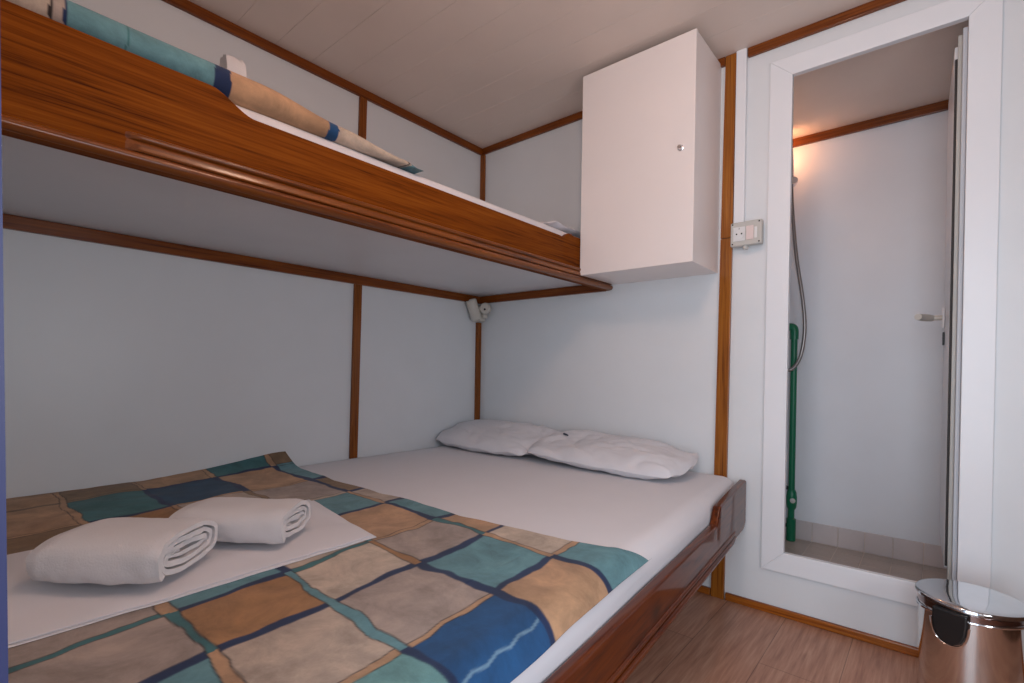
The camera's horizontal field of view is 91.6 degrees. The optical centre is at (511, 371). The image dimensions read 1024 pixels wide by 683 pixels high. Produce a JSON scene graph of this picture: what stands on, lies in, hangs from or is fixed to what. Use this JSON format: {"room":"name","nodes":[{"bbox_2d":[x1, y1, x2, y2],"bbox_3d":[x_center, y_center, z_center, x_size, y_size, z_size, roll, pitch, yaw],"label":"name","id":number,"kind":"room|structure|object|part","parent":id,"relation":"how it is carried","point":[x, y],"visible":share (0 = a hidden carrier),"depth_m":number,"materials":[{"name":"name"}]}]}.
{"room":"boat cabin","nodes":[
{"label":"boat cabin","id":0,"kind":"room"},
{"bbox_2d":[3,0,479,498],"bbox_3d":[-0.810,-0.191,1.950,0.050,2.000,1.987,1,0,40],"label":"wall","id":1,"kind":"structure","parent":0,"point":[123,365],"depth_m":1.68,"materials":[{"name":"white paint"}]},
{"bbox_2d":[3,213,479,303],"bbox_3d":[-0.778,-0.386,1.932,0.016,0.037,1.892,1,0,40],"label":"trim","id":2,"kind":"structure","parent":1,"relation":"attached to","point":[11,222],"depth_m":1.63,"materials":[{"name":"brown wood"}]},
{"bbox_2d":[0,0,612,296],"bbox_3d":[-0.481,-0.460,1.671,0.804,0.197,1.876,1,0,40],"label":"upper berth","id":3,"kind":"object","parent":1,"relation":"attached to","point":[97,134],"visible":0.9,"depth_m":1.11,"materials":[{"name":"brown wood"}]},
{"bbox_3d":[-0.496,-0.408,1.684,0.765,0.018,1.875,1,0,40],"label":"panel","id":4,"kind":"part","parent":3,"relation":"part of","materials":[{"name":"white paint"}]},
{"bbox_3d":[-0.181,-0.367,1.417,0.015,0.022,1.876,1,0,40],"label":"bead molding","id":5,"kind":"part","parent":3,"relation":"part of","materials":[{"name":"brown wood"}]},
{"bbox_3d":[-0.120,-0.395,1.491,0.010,0.033,1.684,1,0,40],"label":"step molding","id":6,"kind":"part","parent":3,"relation":"part of","materials":[{"name":"brown wood"}]},
{"bbox_2d":[236,105,577,237],"bbox_3d":[-0.492,-0.488,1.683,0.761,0.142,1.870,1,0,40],"label":"mattress","id":7,"kind":"object","parent":3,"relation":"on","point":[261,118],"visible":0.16,"depth_m":1.28,"materials":[{"name":"white fabric"}]},
{"bbox_2d":[7,0,422,173],"bbox_3d":[-0.740,-0.588,1.232,0.586,0.066,0.860,1,0,40],"label":"blanket","id":8,"kind":"object","parent":7,"relation":"on","point":[244,92],"visible":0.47,"depth_m":0.97,"materials":[{"name":"fabric"}]},
{"bbox_2d":[219,54,246,77],"bbox_3d":[-0.681,-0.694,1.209,0.060,0.133,0.044,1,0,40],"label":"towel","id":9,"kind":"object","parent":8,"relation":"on","point":[231,63],"visible":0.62,"depth_m":1.19,"materials":[{"name":"white fabric"}]},
{"bbox_2d":[540,221,580,237],"bbox_3d":[0.026,-0.578,2.192,0.605,0.039,0.370,1,0,40],"label":"pillow","id":10,"kind":"object","parent":7,"relation":"on","point":[554,224],"visible":0.06,"depth_m":1.95,"materials":[{"name":"white fabric"}]},
{"bbox_2d":[161,0,482,155],"bbox_3d":[-0.767,-1.172,1.927,0.014,0.034,1.896,1,0,40],"label":"trim","id":11,"kind":"structure","parent":1,"relation":"attached to","point":[186,6],"depth_m":1.90,"materials":[{"name":"brown wood"}]},
{"bbox_2d":[349,284,361,458],"bbox_3d":[-0.656,-0.004,2.088,0.011,0.730,0.046,1,0,40],"label":"trim","id":12,"kind":"structure","parent":1,"relation":"attached to","point":[357,291],"depth_m":2.08,"materials":[{"name":"brown wood"}]},
{"bbox_2d":[358,96,366,138],"bbox_3d":[-0.636,-0.789,2.093,0.011,0.728,0.046,1,0,40],"label":"trim","id":13,"kind":"structure","parent":1,"relation":"attached to","point":[362,118],"depth_m":2.09,"materials":[{"name":"brown wood"}]},
{"bbox_2d":[474,322,481,419],"bbox_3d":[-0.183,0.127,2.645,0.016,0.778,0.030,1,0,40],"label":"trim","id":14,"kind":"structure","parent":1,"relation":"attached to","point":[478,325],"depth_m":2.64,"materials":[{"name":"brown wood"}]},
{"bbox_2d":[466,298,490,321],"bbox_3d":[-0.172,-0.322,2.564,0.116,0.116,0.115,1,0,40],"label":"lamp","id":15,"kind":"object","parent":1,"relation":"attached to","point":[478,313],"visible":1,"depth_m":2.55,"materials":[{"name":"beige plastic"}]},
{"bbox_3d":[-0.197,-0.322,2.569,0.062,0.115,0.089,1,0,40],"label":"lamp shade","id":16,"kind":"part","parent":15,"relation":"part of","materials":[{"name":"beige plastic"}]},
{"bbox_2d":[188,0,872,148],"bbox_3d":[0.208,-1.194,1.062,2.720,0.050,2.037,1,0,40],"label":"ceiling","id":17,"kind":"structure","parent":0,"point":[486,73],"depth_m":1.76,"materials":[{"name":"white paint"}]},
{"bbox_2d":[480,0,1023,646],"bbox_3d":[0.837,-0.163,1.829,2.620,2.000,0.040,1,0,40],"label":"wall","id":18,"kind":"structure","parent":0,"point":[635,359],"depth_m":1.88,"materials":[{"name":"white paint"}]},
{"bbox_2d":[480,155,485,200],"bbox_3d":[-0.159,-0.784,2.643,0.028,0.728,0.014,1,0,40],"label":"trim","id":19,"kind":"structure","parent":18,"relation":"attached to","point":[482,157],"depth_m":2.63,"materials":[{"name":"brown wood"}]},
{"bbox_2d":[480,285,605,303],"bbox_3d":[0.121,-0.374,2.401,0.748,0.037,0.016,1,0,40],"label":"trim","id":20,"kind":"structure","parent":18,"relation":"attached to","point":[581,289],"depth_m":2.38,"materials":[{"name":"brown wood"}]},
{"bbox_2d":[482,57,725,154],"bbox_3d":[0.319,-1.157,2.241,1.236,0.032,0.014,1,0,40],"label":"trim","id":21,"kind":"structure","parent":18,"relation":"attached to","point":[578,116],"depth_m":2.39,"materials":[{"name":"brown wood"}]},
{"bbox_2d":[580,28,721,284],"bbox_3d":[0.519,-0.759,1.894,0.442,0.774,0.278,1,0,40],"label":"upper cabinet","id":22,"kind":"object","parent":18,"relation":"attached to","point":[651,121],"visible":1,"depth_m":1.78,"materials":[{"name":"white wood"}]},
{"bbox_3d":[0.567,-0.759,1.681,0.020,0.020,0.016,1,0,40],"label":"lock knob","id":23,"kind":"part","parent":22,"relation":"part of","materials":[{"name":"silver metal"}]},
{"bbox_2d":[697,585,710,594],"bbox_3d":[0.274,0.812,2.262,1.230,0.026,0.014,1,0,40],"label":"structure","id":24,"kind":"structure","parent":18,"relation":"attached to","point":[703,589],"depth_m":1.87,"materials":[{"name":"brown wood"}]},
{"bbox_2d":[711,238,732,598],"bbox_3d":[0.776,0.172,1.842,0.054,1.327,0.014,1,0,40],"label":"trim","id":25,"kind":"structure","parent":18,"relation":"attached to","point":[726,251],"depth_m":1.83,"materials":[{"name":"brown wood"}]},
{"bbox_2d":[721,53,736,238],"bbox_3d":[0.798,-0.828,1.831,0.044,0.670,0.014,1,0,40],"label":"trim","id":26,"kind":"structure","parent":18,"relation":"attached to","point":[727,210],"depth_m":1.82,"materials":[{"name":"brown wood"}]},
{"bbox_2d":[733,48,747,222],"bbox_3d":[0.828,-0.849,1.802,0.036,0.628,0.020,1,0,40],"label":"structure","id":27,"kind":"structure","parent":18,"relation":"attached to","point":[742,55],"depth_m":1.79,"materials":[{"name":"white paint"}]},
{"bbox_2d":[731,219,763,249],"bbox_3d":[0.837,-0.484,1.772,0.104,0.097,0.049,1,0,40],"label":"power socket","id":28,"kind":"object","parent":18,"relation":"attached to","point":[745,234],"visible":1,"depth_m":1.75,"materials":[{"name":"grey plastic"}]},
{"bbox_2d":[733,226,744,241],"bbox_3d":[0.808,-0.490,1.770,0.040,0.050,0.002,1,0,40],"label":"socket","id":29,"kind":"object","parent":28,"relation":"attached to","point":[738,231],"depth_m":1.77,"materials":[{"name":"white plastic"}]},
{"bbox_3d":[0.849,-0.488,1.735,0.009,0.039,0.002,1,0,40],"label":"plate","id":30,"kind":"part","parent":28,"relation":"part of","materials":[{"name":"white plastic"}]},
{"bbox_2d":[725,592,917,657],"bbox_3d":[1.293,0.833,1.398,1.336,0.026,0.014,1,0,40],"label":"baseboard","id":31,"kind":"structure","parent":18,"relation":"attached to","point":[839,629],"depth_m":1.62,"materials":[{"name":"brown wood"}]},
{"bbox_2d":[748,0,906,57],"bbox_3d":[1.342,-1.136,1.373,1.291,0.032,0.014,1,0,40],"label":"trim","id":32,"kind":"structure","parent":18,"relation":"attached to","point":[873,6],"depth_m":1.64,"materials":[{"name":"brown wood"}]},
{"bbox_2d":[761,0,1002,606],"bbox_3d":[1.262,-0.190,1.736,0.582,1.768,0.472,1,0,40],"label":"door frame","id":33,"kind":"structure","parent":18,"relation":"in","point":[968,317],"depth_m":1.45,"materials":[{"name":"white paint"}]},
{"bbox_3d":[1.429,-0.187,1.716,0.126,0.025,0.043,1,0,-18],"label":"handle","id":34,"kind":"part","parent":33,"relation":"part of","materials":[{"name":"silver metal"}]},
{"bbox_2d":[624,592,917,682],"bbox_3d":[-0.117,0.852,0.728,2.720,0.050,2.940,1,0,40],"label":"floor","id":35,"kind":"structure","parent":0,"point":[712,639],"depth_m":1.48,"materials":[{"name":"brown wood"}]},
{"bbox_2d":[544,479,745,682],"bbox_3d":[-0.221,0.596,1.451,1.512,0.452,1.862,1,0,40],"label":"frame","id":36,"kind":"object","parent":35,"relation":"on","point":[611,655],"visible":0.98,"depth_m":1.02,"materials":[{"name":"brown wood"}]},
{"bbox_2d":[299,446,734,682],"bbox_3d":[-0.234,0.444,1.461,1.472,0.162,1.862,1,0,40],"label":"mattress","id":37,"kind":"object","parent":36,"relation":"on","point":[656,519],"visible":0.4,"depth_m":1.45,"materials":[{"name":"white fabric"}]},
{"bbox_2d":[6,451,651,682],"bbox_3d":[-0.515,0.350,1.124,1.478,0.086,0.976,1,0,40],"label":"blanket","id":38,"kind":"object","parent":37,"relation":"on","point":[437,595],"visible":0.81,"depth_m":0.78,"materials":[{"name":"fabric"}]},
{"bbox_2d":[7,500,375,647],"bbox_3d":[-0.612,0.345,0.992,0.438,0.012,0.635,1,0,40],"label":"sheet","id":39,"kind":"object","parent":38,"relation":"on","point":[37,610],"visible":0.52,"depth_m":0.80,"materials":[{"name":"white fabric"}]},
{"bbox_2d":[26,517,217,584],"bbox_3d":[-0.645,0.294,0.844,0.202,0.074,0.174,1,0,0],"label":"rolled towel","id":40,"kind":"object","parent":39,"relation":"on","point":[121,550],"visible":1,"depth_m":0.78,"materials":[{"name":"white fabric"}]},
{"bbox_2d":[169,497,310,543],"bbox_3d":[-0.552,0.299,1.024,0.227,0.066,0.151,1,0,1],"label":"rolled towel","id":41,"kind":"object","parent":39,"relation":"on","point":[238,519],"visible":0.83,"depth_m":0.97,"materials":[{"name":"white fabric"}]},
{"bbox_2d":[436,419,559,455],"bbox_3d":[-0.071,0.298,2.330,0.595,0.125,0.320,1,0,40],"label":"pillow","id":42,"kind":"object","parent":37,"relation":"on","point":[508,438],"visible":0.94,"depth_m":2.23,"materials":[{"name":"white fabric"}]},
{"bbox_2d":[527,430,697,479],"bbox_3d":[0.377,0.309,1.937,0.645,0.119,0.318,1,0,40],"label":"pillow","id":43,"kind":"object","parent":37,"relation":"on","point":[634,457],"visible":1,"depth_m":1.83,"materials":[{"name":"white fabric"}]},
{"bbox_3d":[0.243,0.524,0.947,0.147,0.012,1.684,1,0,40],"label":"bead molding","id":44,"kind":"part","parent":36,"relation":"part of","materials":[{"name":"brown wood"}]},
{"bbox_3d":[0.244,0.540,0.946,0.011,0.016,1.691,1,0,36],"label":"bead molding","id":45,"kind":"part","parent":36,"relation":"part of","materials":[{"name":"brown wood"}]},
{"bbox_2d":[915,578,1023,682],"bbox_3d":[1.116,0.693,1.215,0.211,0.302,0.214,1,0,17],"label":"pedal bin","id":46,"kind":"object","parent":35,"relation":"on","point":[968,632],"visible":1,"depth_m":1.15,"materials":[{"name":"metal"}]},
{"bbox_3d":[1.118,0.550,1.214,0.211,0.016,0.211,1,0,40],"label":"lid","id":47,"kind":"part","parent":46,"relation":"part of","materials":[{"name":"metal"}]},
{"bbox_2d":[785,539,945,578],"bbox_3d":[1.307,0.797,1.881,0.740,0.048,0.660,1,0,40],"label":"floor","id":48,"kind":"structure","parent":0,"point":[785,539],"depth_m":2.04,"materials":[{"name":"tile"}]},
{"bbox_2d":[785,537,951,580],"bbox_3d":[1.305,0.774,1.877,0.737,0.006,0.648,1,0,40],"label":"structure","id":49,"kind":"structure","parent":48,"relation":"on","point":[899,568],"depth_m":2.03,"materials":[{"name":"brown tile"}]},
{"bbox_2d":[786,110,947,545],"bbox_3d":[1.546,-0.141,2.139,0.800,1.975,0.030,1,0,40],"label":"wall","id":50,"kind":"structure","parent":0,"point":[870,205],"depth_m":2.13,"materials":[{"name":"paint"}]},
{"bbox_2d":[785,518,946,568],"bbox_3d":[1.519,0.730,2.128,0.737,0.086,0.008,1,0,40],"label":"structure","id":51,"kind":"structure","parent":50,"relation":"attached to","point":[903,549],"depth_m":2.12,"materials":[{"name":"beige tile"}]},
{"bbox_2d":[785,523,946,569],"bbox_3d":[1.520,0.732,2.130,0.740,0.087,0.004,1,0,40],"label":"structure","id":52,"kind":"structure","parent":50,"relation":"attached to","point":[812,523],"depth_m":2.10,"materials":[{"name":"tile"}]},
{"bbox_2d":[793,99,948,147],"bbox_3d":[1.546,-1.059,2.117,0.740,0.038,0.014,1,0,40],"label":"trim","id":53,"kind":"structure","parent":50,"relation":"attached to","point":[940,106],"depth_m":2.12,"materials":[{"name":"brown wood"}]},
{"bbox_2d":[793,20,968,138],"bbox_3d":[1.338,-1.100,1.871,0.740,0.040,0.660,1,0,40],"label":"ceiling","id":54,"kind":"structure","parent":0,"point":[915,72],"depth_m":1.87,"materials":[{"name":"white paint"}]},
{"bbox_3d":[-0.419,-0.176,0.347,2.620,2.000,0.050,1,0,40],"label":"wall","id":55,"kind":"structure","parent":0,"visible":0},
{"bbox_2d":[0,45,7,682],"bbox_3d":[0.030,-0.117,-0.018,0.860,1.900,0.070,1,0,40],"label":"door","id":56,"kind":"structure","parent":55,"relation":"in","point":[3,528],"depth_m":0.25,"materials":[{"name":"blue paint"}]},
{"bbox_3d":[1.029,-0.149,2.125,0.030,1.975,0.660,1,0,40],"label":"wall","id":57,"kind":"structure","parent":0,"visible":0},
{"bbox_2d":[785,323,798,541],"bbox_3d":[1.248,0.272,2.283,0.112,0.991,0.053,1,0,40],"label":"pipe","id":58,"kind":"object","parent":57,"relation":"attached to","point":[791,496],"visible":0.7,"depth_m":2.25,"materials":[{"name":"green plastic"}]},
{"bbox_2d":[788,153,806,371],"bbox_3d":[1.236,-0.521,2.242,0.078,1.044,0.154,1,0,-32],"label":"shower","id":59,"kind":"object","parent":57,"relation":"attached to","point":[794,179],"visible":0.59,"depth_m":2.22,"materials":[{"name":"metal"}]},
{"bbox_3d":[1.252,-0.944,2.238,0.031,0.132,0.021,1,0,-23],"label":"shower handle","id":60,"kind":"part","parent":59,"relation":"part of","materials":[{"name":"silver metal"}]}
]}

